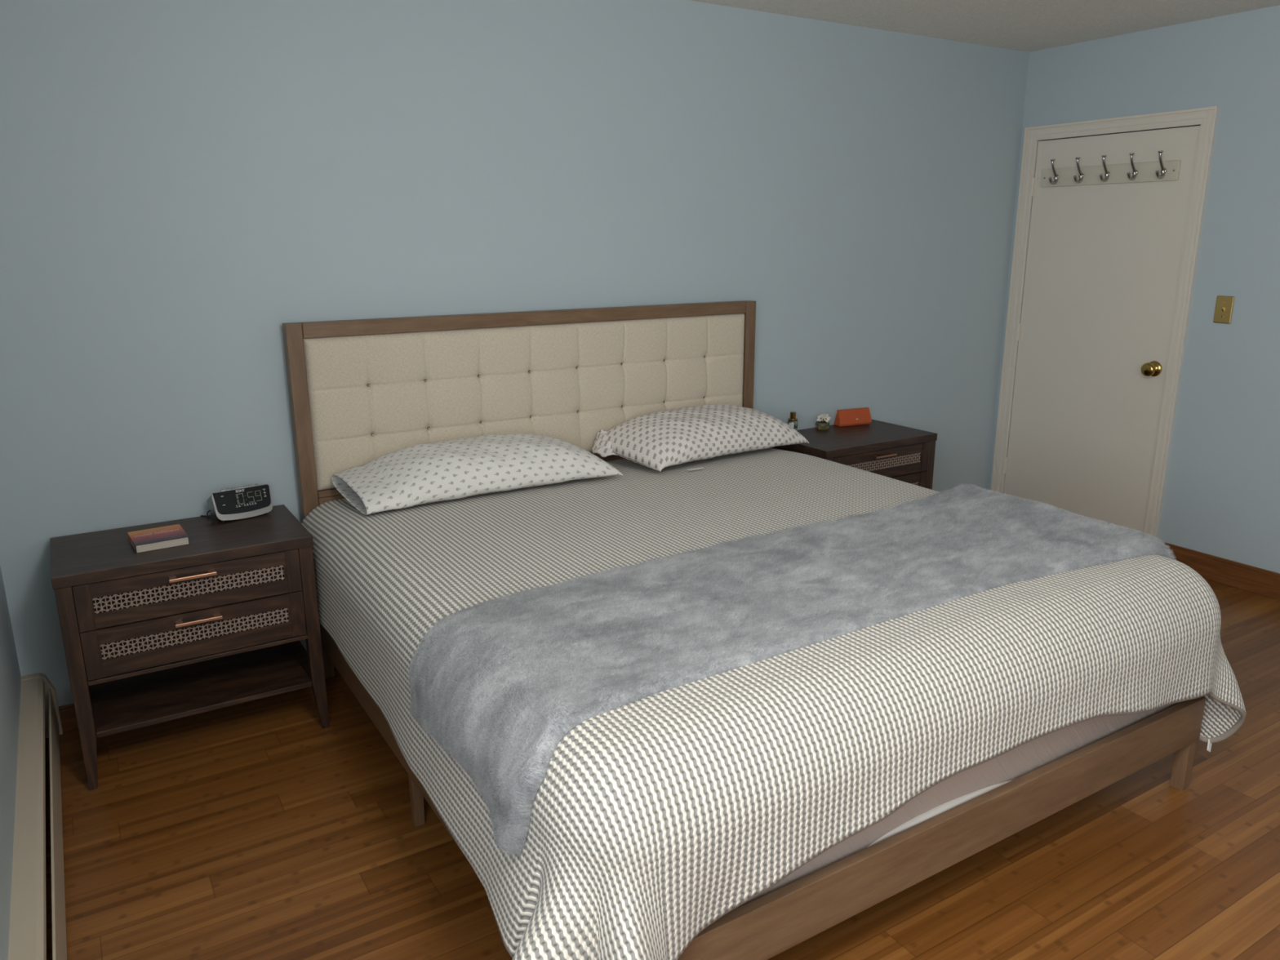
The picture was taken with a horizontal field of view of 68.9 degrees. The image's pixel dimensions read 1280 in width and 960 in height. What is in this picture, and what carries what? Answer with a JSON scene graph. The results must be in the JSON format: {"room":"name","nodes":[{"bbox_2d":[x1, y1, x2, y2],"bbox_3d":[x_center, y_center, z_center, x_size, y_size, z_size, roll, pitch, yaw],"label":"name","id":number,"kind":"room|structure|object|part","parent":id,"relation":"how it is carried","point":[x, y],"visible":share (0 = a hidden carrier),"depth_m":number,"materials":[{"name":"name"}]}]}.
{"room":"bedroom","nodes":[
{"label":"bedroom","id":0,"kind":"room"},
{"bbox_2d":[0,565,21,959],"bbox_3d":[-0.735,0.169,0.670,0.120,2.469,4.900,-9,17,-31],"label":"wall","id":1,"kind":"structure","parent":0,"point":[10,672],"depth_m":2.33,"materials":[{"name":"paint"}]},
{"bbox_2d":[8,672,66,959],"bbox_3d":[-0.696,1.224,1.088,0.084,0.216,4.699,-9,17,-31],"label":"baseboard heater","id":2,"kind":"object","parent":1,"relation":"attached to","point":[39,713],"visible":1,"depth_m":2.24,"materials":[{"name":"paint"}]},
{"bbox_3d":[-0.667,1.233,1.102,0.010,0.146,4.687,-9,17,-31],"label":"panel","id":3,"kind":"part","parent":2,"relation":"part of","materials":[{"name":"paint"}]},
{"bbox_2d":[0,0,1029,706],"bbox_3d":[0.015,-0.698,3.976,4.997,2.469,0.120,-9,17,-31],"label":"wall","id":4,"kind":"structure","parent":0,"point":[183,183],"depth_m":3.30,"materials":[{"name":"paint"}]},
{"bbox_2d":[58,666,335,731],"bbox_3d":[0.055,0.470,4.222,4.596,0.085,0.014,-9,17,-31],"label":"baseboard","id":5,"kind":"structure","parent":4,"relation":"attached to","point":[67,713],"depth_m":3.06,"materials":[{"name":"brown wood"}]},
{"bbox_2d":[45,578,1279,959],"bbox_3d":[1.350,1.063,2.218,4.997,0.060,5.170,-9,17,-31],"label":"floor","id":6,"kind":"structure","parent":0,"point":[255,829],"depth_m":2.41,"materials":[{"name":"brown wood"}]},
{"bbox_2d":[49,504,329,791],"bbox_3d":[-1.422,0.500,2.983,0.697,0.663,0.441,-9,17,-31],"label":"nightstand","id":7,"kind":"object","parent":6,"relation":"on","point":[219,620],"visible":1,"depth_m":2.83,"materials":[{"name":"brown wood"}]},
{"bbox_3d":[-1.605,0.598,2.678,0.041,0.629,0.041,-9,17,-31],"label":"leg","id":8,"kind":"part","parent":7,"relation":"part of","materials":[{"name":"brown wood"}]},
{"bbox_3d":[-1.802,0.519,2.984,0.041,0.629,0.041,-9,17,-31],"label":"leg","id":9,"kind":"part","parent":7,"relation":"part of","materials":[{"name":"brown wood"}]},
{"bbox_2d":[127,524,190,553],"bbox_3d":[-1.475,0.178,2.859,0.146,0.024,0.160,-10,18,-34],"label":"paperback book","id":10,"kind":"object","parent":7,"relation":"on","point":[173,535],"visible":1,"depth_m":2.83,"materials":[{"name":"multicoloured paper"}]},
{"bbox_3d":[-1.325,0.321,2.775,0.526,0.136,0.015,-9,17,-31],"label":"drawer","id":11,"kind":"part","parent":7,"relation":"part of","materials":[{"name":"brown wood"}]},
{"bbox_3d":[-1.315,0.282,2.745,0.128,0.009,0.029,-9,17,-31],"label":"handle","id":12,"kind":"part","parent":7,"relation":"part of","materials":[{"name":"gold metal"}]},
{"bbox_3d":[-1.325,0.460,2.811,0.526,0.145,0.015,-9,17,-31],"label":"drawer","id":13,"kind":"part","parent":7,"relation":"part of","materials":[{"name":"brown wood"}]},
{"bbox_3d":[-1.424,0.499,2.986,0.608,0.012,0.401,-9,17,-31],"label":"panel","id":14,"kind":"part","parent":7,"relation":"part of","materials":[{"name":"brown wood"}]},
{"bbox_3d":[-1.314,0.418,2.780,0.128,0.009,0.029,-9,17,-31],"label":"handle","id":15,"kind":"part","parent":7,"relation":"part of","materials":[{"name":"gold metal"}]},
{"bbox_2d":[88,640,312,737],"bbox_3d":[-1.425,0.657,3.031,0.685,0.016,0.406,-9,17,-31],"label":"shelf","id":16,"kind":"object","parent":7,"relation":"attached to","point":[123,704],"depth_m":2.98,"materials":[{"name":"brown wood"}]},
{"bbox_2d":[200,510,213,522],"bbox_3d":[-1.423,0.114,3.087,0.032,0.031,0.102,-12,19,-39],"label":"power cord","id":17,"kind":"object","parent":7,"relation":"on","point":[206,515],"visible":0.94,"depth_m":3.07,"materials":[{"name":"black plastic"}]},
{"bbox_2d":[206,484,272,522],"bbox_3d":[-1.332,0.071,3.114,0.187,0.102,0.094,-12,19,-38],"label":"alarm clock","id":18,"kind":"object","parent":7,"relation":"on","point":[240,503],"visible":1,"depth_m":3.08,"materials":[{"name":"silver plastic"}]},
{"bbox_3d":[-1.053,0.510,3.009,0.041,0.629,0.041,-9,17,-31],"label":"leg","id":19,"kind":"part","parent":7,"relation":"part of","materials":[{"name":"brown wood"}]},
{"bbox_2d":[281,300,1205,959],"bbox_3d":[0.203,0.187,2.926,1.985,1.287,2.121,-9,17,-31],"label":"bed","id":20,"kind":"object","parent":6,"relation":"on","point":[361,391],"visible":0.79,"depth_m":3.29,"materials":[{"name":"beige fabric"}]},
{"bbox_3d":[-1.162,0.098,3.285,0.054,1.287,0.055,-9,17,-31],"label":"headboard post","id":21,"kind":"part","parent":20,"relation":"part of","materials":[{"name":"brown wood"}]},
{"bbox_3d":[-0.621,0.728,2.521,0.025,0.133,2.040,-9,17,-31],"label":"rail","id":22,"kind":"part","parent":20,"relation":"part of","materials":[{"name":"brown wood"}]},
{"bbox_3d":[-0.611,0.870,2.555,0.030,0.159,0.030,-9,17,-31],"label":"leg","id":23,"kind":"part","parent":20,"relation":"part of","materials":[{"name":"brown wood"}]},
{"bbox_3d":[-0.342,-0.081,3.760,1.870,0.023,0.051,-9,17,-31],"label":"panel moulding","id":24,"kind":"part","parent":20,"relation":"part of","materials":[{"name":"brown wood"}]},
{"bbox_3d":[-0.342,0.058,3.797,1.870,0.260,0.049,-9,17,-31],"label":"rail","id":25,"kind":"part","parent":20,"relation":"part of","materials":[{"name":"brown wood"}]},
{"bbox_3d":[-0.346,-0.631,3.619,1.870,0.050,0.054,-9,17,-31],"label":"rail","id":26,"kind":"part","parent":20,"relation":"part of","materials":[{"name":"brown wood"}]},
{"bbox_3d":[-0.334,-0.345,3.676,1.870,0.532,0.043,-9,17,-31],"label":"upholstered panel","id":27,"kind":"part","parent":20,"relation":"part of","materials":[{"name":"beige fabric"}]},
{"bbox_3d":[0.475,-0.164,4.265,0.054,1.287,0.055,-9,17,-31],"label":"headboard post","id":28,"kind":"part","parent":20,"relation":"part of","materials":[{"name":"brown wood"}]},
{"bbox_3d":[0.756,0.815,2.170,1.985,0.133,0.025,-9,17,-31],"label":"foot rail","id":29,"kind":"part","parent":20,"relation":"part of","materials":[{"name":"brown wood"}]},
{"bbox_2d":[733,702,1177,909],"bbox_3d":[0.217,0.385,2.956,1.895,0.384,2.012,-9,17,-31],"label":"mattress","id":30,"kind":"object","parent":20,"relation":"on","point":[970,784],"visible":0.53,"depth_m":2.19,"materials":[{"name":"beige fabric"}]},
{"bbox_2d":[301,448,1246,959],"bbox_3d":[0.201,0.454,2.849,2.291,0.593,2.246,-9,17,-31],"label":"quilt","id":31,"kind":"object","parent":30,"relation":"on","point":[655,819],"visible":0.7,"depth_m":2.06,"materials":[{"name":"white fabric"}]},
{"bbox_2d":[331,433,622,515],"bbox_3d":[-0.565,-0.060,3.338,0.976,0.166,0.362,-9,17,-31],"label":"print pillow","id":32,"kind":"object","parent":31,"relation":"on","point":[414,475],"visible":1,"depth_m":3.20,"materials":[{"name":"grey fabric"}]},
{"bbox_2d":[591,404,809,471],"bbox_3d":[0.268,-0.195,3.807,0.891,0.184,0.412,-9,17,-31],"label":"print pillow","id":33,"kind":"object","parent":31,"relation":"on","point":[660,440],"visible":1,"depth_m":3.69,"materials":[{"name":"white fabric"}]},
{"bbox_2d":[407,482,1175,857],"bbox_3d":[0.498,0.344,2.474,2.154,0.287,0.708,-9,17,-31],"label":"throw blanket","id":34,"kind":"object","parent":31,"relation":"on","point":[499,683],"visible":0.94,"depth_m":2.19,"materials":[{"name":"grey fabric"}]},
{"bbox_3d":[1.577,0.821,2.711,0.038,0.159,0.040,-9,17,-31],"label":"leg","id":35,"kind":"part","parent":20,"relation":"part of","materials":[{"name":"brown wood"}]},
{"bbox_2d":[770,419,937,489],"bbox_3d":[0.997,0.108,4.450,0.697,0.663,0.441,-9,17,-31],"label":"nightstand","id":36,"kind":"object","parent":6,"relation":"on","point":[895,451],"visible":0.33,"depth_m":4.30,"materials":[{"name":"brown wood"}]},
{"bbox_2d":[787,411,797,431],"bbox_3d":[0.710,-0.262,4.342,0.048,0.110,0.048,-9,17,-31],"label":"perfume bottle","id":37,"kind":"object","parent":36,"relation":"on","point":[793,420],"visible":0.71,"depth_m":4.32,"materials":[{"name":"clear glass"}]},
{"bbox_3d":[0.710,-0.244,4.346,0.048,0.074,0.048,-9,17,-31],"label":"glass","id":38,"kind":"part","parent":37,"relation":"part of","materials":[{"name":"white"}]},
{"bbox_3d":[0.708,0.004,4.252,0.014,0.291,0.331,-9,17,-31],"label":"panel","id":39,"kind":"part","parent":36,"relation":"part of","materials":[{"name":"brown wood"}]},
{"bbox_2d":[815,413,831,429],"bbox_3d":[0.879,-0.283,4.489,0.073,0.075,0.068,-9,17,-31],"label":"flower vase","id":40,"kind":"object","parent":36,"relation":"on","point":[822,423],"visible":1,"depth_m":4.47,"materials":[{"name":"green glass"}]},
{"bbox_3d":[0.863,-0.299,4.467,0.027,0.033,0.043,-9,17,-31],"label":"flower","id":41,"kind":"part","parent":40,"relation":"part of","materials":[{"name":"white plant"}]},
{"bbox_3d":[0.878,-0.265,4.492,0.068,0.038,0.068,-9,17,-31],"label":"glass","id":42,"kind":"part","parent":40,"relation":"part of","materials":[{"name":"white"}]},
{"bbox_3d":[0.893,-0.292,4.468,0.039,0.034,0.020,-9,17,-31],"label":"flower","id":43,"kind":"part","parent":40,"relation":"part of","materials":[{"name":"white plant"}]},
{"bbox_2d":[833,407,871,426],"bbox_3d":[1.044,-0.311,4.587,0.186,0.077,0.067,-6,16,-22],"label":"glasses case","id":44,"kind":"object","parent":36,"relation":"on","point":[855,416],"visible":1,"depth_m":4.57,"materials":[{"name":"orange leather"}]},
{"bbox_3d":[1.093,-0.072,4.242,0.526,0.136,0.015,-9,17,-31],"label":"drawer","id":45,"kind":"part","parent":36,"relation":"part of","materials":[{"name":"brown wood"}]},
{"bbox_3d":[1.103,-0.110,4.212,0.128,0.009,0.029,-9,17,-31],"label":"handle","id":46,"kind":"part","parent":36,"relation":"part of","materials":[{"name":"gold metal"}]},
{"bbox_3d":[1.093,0.068,4.278,0.526,0.145,0.015,-9,17,-31],"label":"drawer","id":47,"kind":"part","parent":36,"relation":"part of","materials":[{"name":"brown wood"}]},
{"bbox_3d":[1.365,0.117,4.476,0.041,0.629,0.041,-9,17,-31],"label":"leg","id":48,"kind":"part","parent":36,"relation":"part of","materials":[{"name":"brown wood"}]},
{"bbox_2d":[688,0,1279,52],"bbox_3d":[1.341,-1.393,1.577,4.997,0.080,5.170,-9,17,-31],"label":"ceiling","id":49,"kind":"structure","parent":0,"point":[1024,25],"depth_m":3.97,"materials":[{"name":"paint"}]},
{"bbox_2d":[988,4,1279,573],"bbox_3d":[3.376,-0.490,3.132,0.200,2.469,4.900,-9,17,-31],"label":"wall","id":50,"kind":"structure","parent":0,"point":[1221,499],"depth_m":4.16,"materials":[{"name":"paint"}]},
{"bbox_2d":[990,106,1218,537],"bbox_3d":[2.259,-0.709,4.718,0.104,2.103,0.963,-9,17,-31],"label":"door","id":51,"kind":"structure","parent":50,"relation":"in","point":[1101,331],"depth_m":4.66,"materials":[{"name":"white paint"}]},
{"bbox_2d":[1040,151,1181,187],"bbox_3d":[2.235,-1.497,4.506,0.074,0.130,0.708,-9,17,-31],"label":"coat rack","id":52,"kind":"object","parent":51,"relation":"attached to","point":[1161,171],"visible":1,"depth_m":4.49,"materials":[{"name":"beige wood"}]},
{"bbox_3d":[2.094,-1.553,4.721,0.069,0.114,0.020,-9,17,-31],"label":"hook arm","id":53,"kind":"part","parent":52,"relation":"part of","materials":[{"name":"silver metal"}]},
{"bbox_3d":[2.166,-1.524,4.608,0.069,0.114,0.020,-9,17,-31],"label":"hook arm","id":54,"kind":"part","parent":52,"relation":"part of","materials":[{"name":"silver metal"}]},
{"bbox_3d":[2.239,-1.495,4.495,0.069,0.114,0.020,-9,17,-31],"label":"hook arm","id":55,"kind":"part","parent":52,"relation":"part of","materials":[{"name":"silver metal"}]},
{"bbox_3d":[2.312,-1.465,4.381,0.069,0.114,0.020,-9,17,-31],"label":"hook arm","id":56,"kind":"part","parent":52,"relation":"part of","materials":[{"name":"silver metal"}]},
{"bbox_3d":[2.383,-1.436,4.269,0.069,0.114,0.020,-9,17,-31],"label":"hook arm","id":57,"kind":"part","parent":52,"relation":"part of","materials":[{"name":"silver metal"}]},
{"bbox_3d":[2.430,-0.527,4.446,0.068,0.076,0.076,-9,17,-31],"label":"knob","id":58,"kind":"part","parent":51,"relation":"part of","materials":[{"name":"gold metal"}]},
{"bbox_2d":[1158,540,1279,600],"bbox_3d":[3.549,0.767,2.969,0.014,0.118,3.915,-9,17,-31],"label":"baseboard","id":59,"kind":"structure","parent":50,"relation":"attached to","point":[1260,581],"depth_m":4.27,"materials":[{"name":"brown wood"}]},
{"bbox_2d":[1213,295,1234,324],"bbox_3d":[2.593,-0.757,4.154,0.017,0.120,0.074,-9,17,-31],"label":"light switch","id":60,"kind":"object","parent":50,"relation":"attached to","point":[1224,304],"visible":1,"depth_m":4.15,"materials":[{"name":"gold metal"}]}
]}

